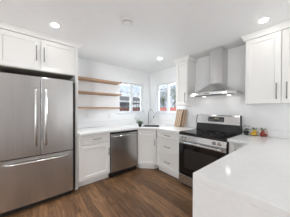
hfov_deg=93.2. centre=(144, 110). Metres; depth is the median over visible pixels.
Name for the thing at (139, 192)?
floor
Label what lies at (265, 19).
recessed light
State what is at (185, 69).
upper cabinet
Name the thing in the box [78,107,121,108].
floating shelf
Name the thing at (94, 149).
base cabinet
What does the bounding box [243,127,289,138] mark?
backsplash
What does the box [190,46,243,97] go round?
range hood
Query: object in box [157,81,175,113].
window
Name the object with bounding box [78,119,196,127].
backsplash
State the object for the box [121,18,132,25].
ceiling detector
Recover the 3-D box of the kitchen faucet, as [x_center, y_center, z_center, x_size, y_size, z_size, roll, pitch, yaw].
[0.157,0.162,3.403,0.087,0.389,0.232,0,1,-39]
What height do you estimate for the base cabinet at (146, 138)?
0.874 m
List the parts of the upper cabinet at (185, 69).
door, crown moulding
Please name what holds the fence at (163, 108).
on the ground
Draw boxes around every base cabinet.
[78,133,109,186]
[136,129,158,168]
[157,130,178,178]
[229,142,244,153]
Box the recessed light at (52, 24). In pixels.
[50,22,59,27]
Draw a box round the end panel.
[70,47,77,189]
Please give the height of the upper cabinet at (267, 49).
0.959 m
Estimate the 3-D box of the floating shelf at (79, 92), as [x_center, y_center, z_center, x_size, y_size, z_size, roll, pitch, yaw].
[-0.991,-0.353,2.892,0.994,0.032,0.248,0,1,-39]
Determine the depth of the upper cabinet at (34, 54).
1.90 m
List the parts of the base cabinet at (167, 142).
drawer, drawer, drawer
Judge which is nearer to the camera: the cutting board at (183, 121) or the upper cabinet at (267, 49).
the upper cabinet at (267, 49)
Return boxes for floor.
[4,167,192,216]
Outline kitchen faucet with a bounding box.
[147,109,153,124]
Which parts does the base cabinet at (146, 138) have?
false drawer, door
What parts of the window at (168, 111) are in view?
sash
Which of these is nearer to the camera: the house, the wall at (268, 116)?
the wall at (268, 116)
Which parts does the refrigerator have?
door, handle, handle, freezer drawer, handle, door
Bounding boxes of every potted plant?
[135,117,142,126]
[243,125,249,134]
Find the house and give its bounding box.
[120,96,139,107]
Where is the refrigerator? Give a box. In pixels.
[0,71,74,216]
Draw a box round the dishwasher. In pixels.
[109,130,136,177]
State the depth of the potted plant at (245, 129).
2.08 m
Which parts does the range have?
storage drawer, handle, door rail, oven door, control panel, backguard panel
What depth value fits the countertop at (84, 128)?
2.92 m
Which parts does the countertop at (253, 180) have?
waterfall panel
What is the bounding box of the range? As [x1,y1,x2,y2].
[179,114,241,188]
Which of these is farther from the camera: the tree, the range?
the tree
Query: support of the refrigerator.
on the floor
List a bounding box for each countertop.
[78,119,196,135]
[193,127,289,216]
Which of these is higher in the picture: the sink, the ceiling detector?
the ceiling detector
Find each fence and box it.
[120,108,139,110]
[160,107,175,110]
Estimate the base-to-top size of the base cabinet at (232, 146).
0.874 m
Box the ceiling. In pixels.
[0,0,289,72]
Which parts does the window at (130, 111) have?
sash, sash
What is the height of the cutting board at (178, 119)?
0.335 m
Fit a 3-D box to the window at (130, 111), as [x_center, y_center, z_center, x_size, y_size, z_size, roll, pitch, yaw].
[-0.358,-0.315,3.642,0.825,0.803,0.152,0,1,-39]
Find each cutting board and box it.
[174,112,182,126]
[175,109,187,126]
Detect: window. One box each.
[119,82,144,113]
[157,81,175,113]
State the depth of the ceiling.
1.68 m
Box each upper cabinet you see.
[0,22,82,79]
[173,55,197,105]
[241,20,289,103]
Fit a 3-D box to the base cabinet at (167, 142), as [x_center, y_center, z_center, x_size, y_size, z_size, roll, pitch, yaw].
[0.655,0.841,2.853,0.640,0.874,0.611,0,1,-39]
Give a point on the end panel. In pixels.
(74, 79)
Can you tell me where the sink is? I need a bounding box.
[143,125,159,137]
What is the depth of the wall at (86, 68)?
3.14 m
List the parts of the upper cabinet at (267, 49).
door, crown moulding, door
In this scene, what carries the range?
on the floor
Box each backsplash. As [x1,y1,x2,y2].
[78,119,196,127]
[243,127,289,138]
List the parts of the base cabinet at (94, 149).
drawer, door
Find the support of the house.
on the ground
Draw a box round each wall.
[78,57,149,133]
[150,44,289,133]
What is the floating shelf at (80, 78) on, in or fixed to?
attached to the wall at (86, 68)
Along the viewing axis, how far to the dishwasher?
2.71 m
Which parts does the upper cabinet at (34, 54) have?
door, underside panel, crown moulding, door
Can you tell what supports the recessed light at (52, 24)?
in the ceiling
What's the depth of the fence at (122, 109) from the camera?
11.75 m
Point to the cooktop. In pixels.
(212, 134)
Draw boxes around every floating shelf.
[78,76,121,84]
[78,91,121,95]
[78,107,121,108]
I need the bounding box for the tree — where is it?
[160,86,175,107]
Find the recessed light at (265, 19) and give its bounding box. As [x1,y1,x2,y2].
[257,17,269,22]
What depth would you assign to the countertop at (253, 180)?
0.79 m
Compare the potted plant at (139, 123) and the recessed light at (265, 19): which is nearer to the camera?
the recessed light at (265, 19)
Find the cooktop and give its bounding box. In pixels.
[179,129,239,139]

